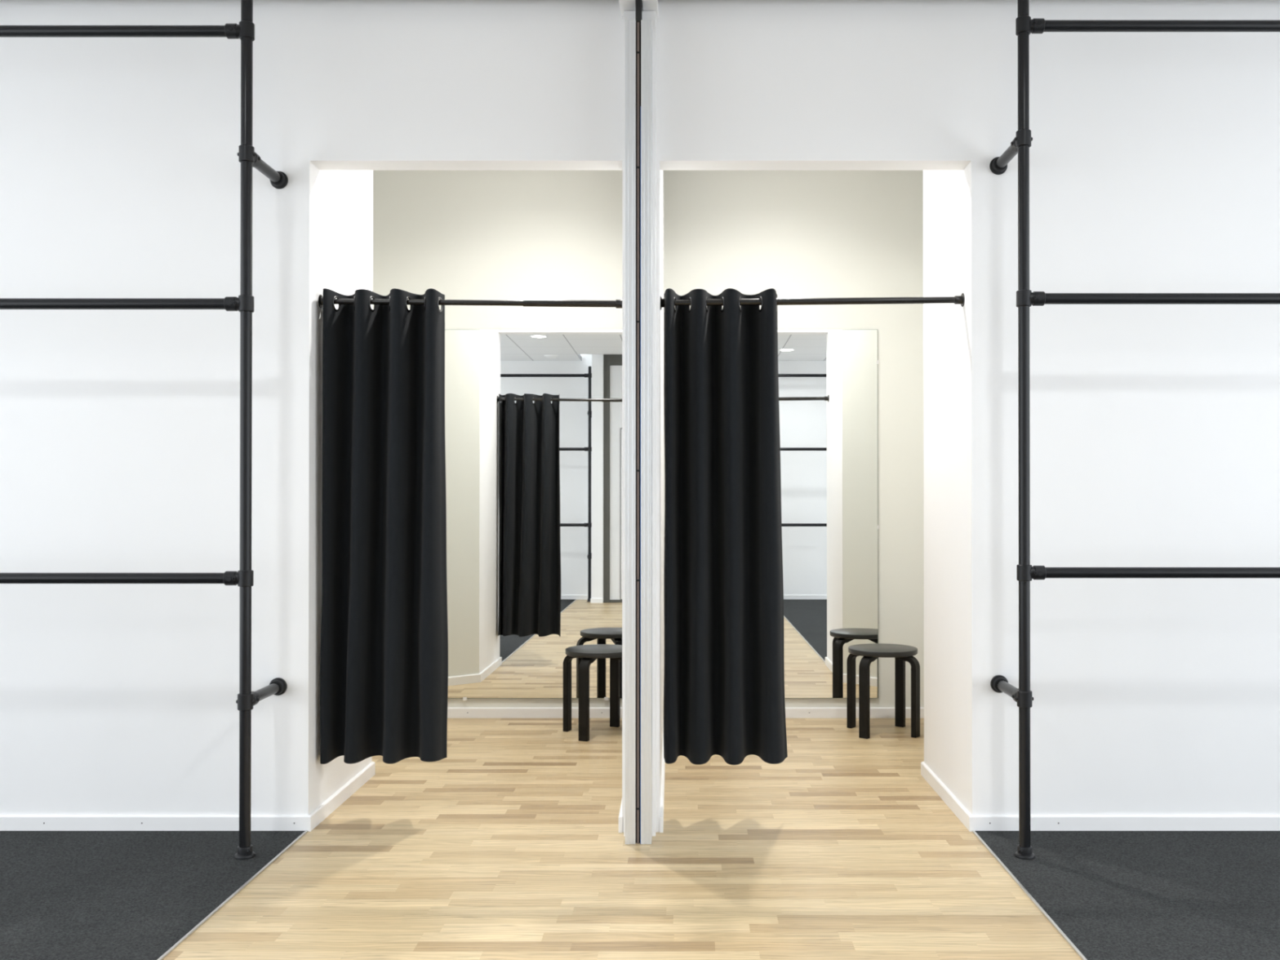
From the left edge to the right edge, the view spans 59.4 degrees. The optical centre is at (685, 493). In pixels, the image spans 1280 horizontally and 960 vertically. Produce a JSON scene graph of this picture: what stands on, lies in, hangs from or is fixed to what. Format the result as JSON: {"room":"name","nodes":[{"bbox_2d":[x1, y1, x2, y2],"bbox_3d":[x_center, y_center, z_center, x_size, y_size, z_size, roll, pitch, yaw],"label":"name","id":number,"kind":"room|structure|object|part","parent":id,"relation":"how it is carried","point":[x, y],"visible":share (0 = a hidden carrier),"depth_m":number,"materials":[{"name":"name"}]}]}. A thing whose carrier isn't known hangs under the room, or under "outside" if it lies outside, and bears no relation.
{"room":"clothing store","nodes":[
{"label":"clothing store","id":0,"kind":"room"},
{"bbox_2d":[0,831,304,959],"bbox_3d":[-2.998,1.241,1.188,3.203,0.033,5.891,0,0,0],"label":"carpet","id":1,"kind":"object","parent":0,"point":[64,895],"visible":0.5,"depth_m":3.52,"materials":[{"name":"grey carpet"}]},
{"bbox_2d":[0,0,288,859],"bbox_3d":[-2.804,-0.227,3.969,2.667,2.936,0.343,0,0,0],"label":"rack","id":2,"kind":"object","parent":1,"relation":"on","point":[248,158],"visible":1,"depth_m":3.82,"materials":[{"name":"black metal"}]},
{"bbox_2d":[319,170,373,805],"bbox_3d":[-1.448,-0.313,4.622,0.110,3.120,0.716,0,0,0],"label":"wall","id":3,"kind":"structure","parent":0,"point":[346,197],"depth_m":4.52,"materials":[{"name":"white paint"}]},
{"bbox_2d":[162,718,1082,959],"bbox_3d":[-0.175,1.248,2.135,3.550,0.030,8.284,0,0,0],"label":"floor","id":4,"kind":"structure","parent":0,"point":[509,845],"depth_m":3.77,"materials":[{"name":"brown wood"}]},
{"bbox_2d":[563,644,622,741],"bbox_3d":[-0.449,1.033,5.854,0.360,0.443,0.360,0,0,-17],"label":"round stool","id":5,"kind":"object","parent":4,"relation":"on","point":[588,654],"visible":0.8,"depth_m":5.88,"materials":[{"name":"black wood"}]},
{"bbox_3d":[-0.576,1.047,5.902,0.137,0.415,0.050,0,0,21],"label":"leg","id":6,"kind":"part","parent":5,"relation":"part of","materials":[{"name":"black wood"}]},
{"bbox_3d":[-0.497,1.046,5.727,0.050,0.415,0.137,0,0,21],"label":"leg","id":7,"kind":"part","parent":5,"relation":"part of","materials":[{"name":"black wood"}]},
{"bbox_3d":[-0.449,0.825,5.855,0.360,0.027,0.360,0,0,21],"label":"seat","id":8,"kind":"part","parent":5,"relation":"part of","materials":[{"name":"black wood"}]},
{"bbox_3d":[-0.401,1.048,5.981,0.050,0.415,0.137,0,0,21],"label":"leg","id":9,"kind":"part","parent":5,"relation":"part of","materials":[{"name":"black wood"}]},
{"bbox_2d":[623,10,656,844],"bbox_3d":[-0.168,-0.256,4.049,0.115,3.000,0.146,0,0,0],"label":"post","id":10,"kind":"object","parent":4,"relation":"on","point":[639,37],"visible":1,"depth_m":3.98,"materials":[{"name":"metal"}]},
{"bbox_2d":[846,643,919,738],"bbox_3d":[1.034,1.034,5.887,0.360,0.443,0.360,0,0,-12],"label":"round stool","id":11,"kind":"object","parent":4,"relation":"on","point":[870,652],"visible":1,"depth_m":5.78,"materials":[{"name":"black wood"}]},
{"bbox_3d":[0.929,1.048,5.972,0.137,0.415,0.050,0,0,39],"label":"leg","id":12,"kind":"part","parent":11,"relation":"part of","materials":[{"name":"black wood"}]},
{"bbox_3d":[0.949,1.047,5.782,0.050,0.415,0.137,0,0,39],"label":"leg","id":13,"kind":"part","parent":11,"relation":"part of","materials":[{"name":"black wood"}]},
{"bbox_3d":[1.034,0.826,5.888,0.360,0.027,0.360,0,0,39],"label":"seat","id":14,"kind":"part","parent":11,"relation":"part of","materials":[{"name":"black wood"}]},
{"bbox_3d":[1.119,1.048,5.992,0.050,0.415,0.137,0,0,39],"label":"leg","id":15,"kind":"part","parent":11,"relation":"part of","materials":[{"name":"black wood"}]},
{"bbox_3d":[1.139,1.047,5.801,0.137,0.415,0.050,0,0,39],"label":"leg","id":16,"kind":"part","parent":11,"relation":"part of","materials":[{"name":"black wood"}]},
{"bbox_2d":[0,0,1279,814],"bbox_3d":[-0.200,-0.455,4.204,8.800,3.400,0.121,0,0,0],"label":"wall","id":17,"kind":"structure","parent":0,"point":[1154,157],"depth_m":4.14,"materials":[{"name":"white paint"}]},
{"bbox_2d":[157,830,307,959],"bbox_3d":[-1.393,1.234,1.181,0.009,0.026,5.877,0,0,0],"label":"trim","id":18,"kind":"structure","parent":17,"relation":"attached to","point":[300,836],"depth_m":3.40,"materials":[{"name":"metal"}]},
{"bbox_2d":[318,294,622,308],"bbox_3d":[-0.814,-0.726,4.272,1.158,0.062,0.052,0,0,0],"label":"curtain rod","id":19,"kind":"object","parent":17,"relation":"attached to","point":[617,304],"visible":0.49,"depth_m":4.26,"materials":[{"name":"metal"}]},
{"bbox_2d":[320,288,448,764],"bbox_3d":[-1.147,0.124,4.268,0.465,1.786,0.155,0,0,0],"label":"curtain","id":20,"kind":"object","parent":19,"relation":"hanging from","point":[384,651],"visible":0.99,"depth_m":4.25,"materials":[{"name":"black fabric"}]},
{"bbox_2d":[660,293,964,310],"bbox_3d":[0.479,-0.731,4.272,1.154,0.064,0.052,0,0,0],"label":"curtain rod","id":21,"kind":"object","parent":17,"relation":"attached to","point":[957,300],"visible":0.68,"depth_m":4.26,"materials":[{"name":"metal"}]},
{"bbox_2d":[663,288,787,764],"bbox_3d":[0.152,0.124,4.264,0.477,1.786,0.151,0,0,0],"label":"curtain","id":22,"kind":"object","parent":21,"relation":"hanging from","point":[724,675],"visible":0.98,"depth_m":4.25,"materials":[{"name":"black fabric"}]},
{"bbox_2d":[972,830,1087,959],"bbox_3d":[1.056,1.234,1.181,0.009,0.026,5.877,0,0,0],"label":"trim","id":23,"kind":"structure","parent":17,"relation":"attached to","point":[1074,948],"depth_m":3.40,"materials":[{"name":"metal"}]},
{"bbox_2d":[785,707,1279,831],"bbox_3d":[2.038,1.222,5.198,4.323,0.057,2.157,0,0,0],"label":"baseboard","id":24,"kind":"structure","parent":17,"relation":"attached to","point":[971,822],"depth_m":4.12,"materials":[{"name":"wood"}]},
{"bbox_2d":[622,0,663,832],"bbox_3d":[-0.178,-0.309,5.204,0.138,3.120,2.166,0,0,-1],"label":"wall","id":25,"kind":"structure","parent":0,"point":[660,174],"depth_m":4.13,"materials":[{"name":"white paint"}]},
{"bbox_2d":[618,800,622,832],"bbox_3d":[-0.254,1.222,5.192,0.013,0.057,2.169,0,0,-1],"label":"baseboard","id":26,"kind":"structure","parent":25,"relation":"attached to","point":[620,810],"depth_m":4.11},
{"bbox_2d":[659,724,665,832],"bbox_3d":[-0.103,1.222,5.192,0.013,0.057,2.169,0,0,-1],"label":"baseboard","id":27,"kind":"structure","parent":25,"relation":"attached to","point":[663,768],"depth_m":4.48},
{"bbox_2d":[372,170,924,707],"bbox_3d":[-0.175,-0.302,6.336,3.770,3.120,0.100,0,0,0],"label":"wall","id":28,"kind":"structure","parent":0,"point":[484,235],"depth_m":6.29,"materials":[{"name":"beige paint"}]},
{"bbox_2d":[444,329,622,700],"bbox_3d":[-0.860,0.120,6.275,1.158,2.076,0.015,0,0,0],"label":"wall mirror","id":29,"kind":"object","parent":28,"relation":"attached to","point":[533,418],"visible":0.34,"depth_m":6.27,"materials":[{"name":"clear glass"}]},
{"bbox_2d":[777,329,879,697],"bbox_3d":[0.500,0.120,6.275,1.158,2.076,0.015,0,0,0],"label":"wall mirror","id":30,"kind":"object","parent":28,"relation":"attached to","point":[828,379],"visible":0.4,"depth_m":6.27,"materials":[{"name":"clear glass"}]},
{"bbox_2d":[923,170,964,805],"bbox_3d":[1.111,-0.313,4.622,0.110,3.120,0.716,0,0,0],"label":"wall","id":31,"kind":"structure","parent":0,"point":[943,190],"depth_m":4.60,"materials":[{"name":"white paint"}]},
{"bbox_2d":[975,831,1279,959],"bbox_3d":[2.630,1.241,1.188,3.140,0.033,5.891,0,0,0],"label":"carpet","id":32,"kind":"object","parent":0,"point":[1114,895],"visible":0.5,"depth_m":3.52,"materials":[{"name":"grey carpet"}]},
{"bbox_2d":[989,0,1279,859],"bbox_3d":[2.456,-0.236,3.970,2.667,2.954,0.343,0,0,0],"label":"rack","id":33,"kind":"object","parent":32,"relation":"on","point":[1020,144],"visible":1,"depth_m":3.82,"materials":[{"name":"black metal"}]},
{"bbox_3d":[-0.200,-1.843,1.171,8.800,0.050,5.821,0,0,0],"label":"ceiling","id":34,"kind":"structure","parent":0,"visible":0},
{"bbox_2d":[618,0,657,22],"bbox_3d":[-0.171,-1.757,1.531,0.138,0.117,5.241,0,0,0],"label":"ceiling track","id":35,"kind":"object","parent":34,"relation":"attached to","point":[624,5],"visible":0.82,"depth_m":4.03,"materials":[{"name":"metal"}]},
{"bbox_3d":[-1.727,-0.307,5.633,0.667,3.120,1.306,0,0,0],"label":"wall","id":36,"kind":"structure","parent":0,"visible":0},
{"bbox_2d":[0,707,622,831],"bbox_3d":[-2.430,1.222,5.198,4.339,0.057,2.157,0,0,0],"label":"baseboard","id":37,"kind":"structure","parent":36,"relation":"attached to","point":[7,822],"depth_m":4.12,"materials":[{"name":"wood"}]}
]}

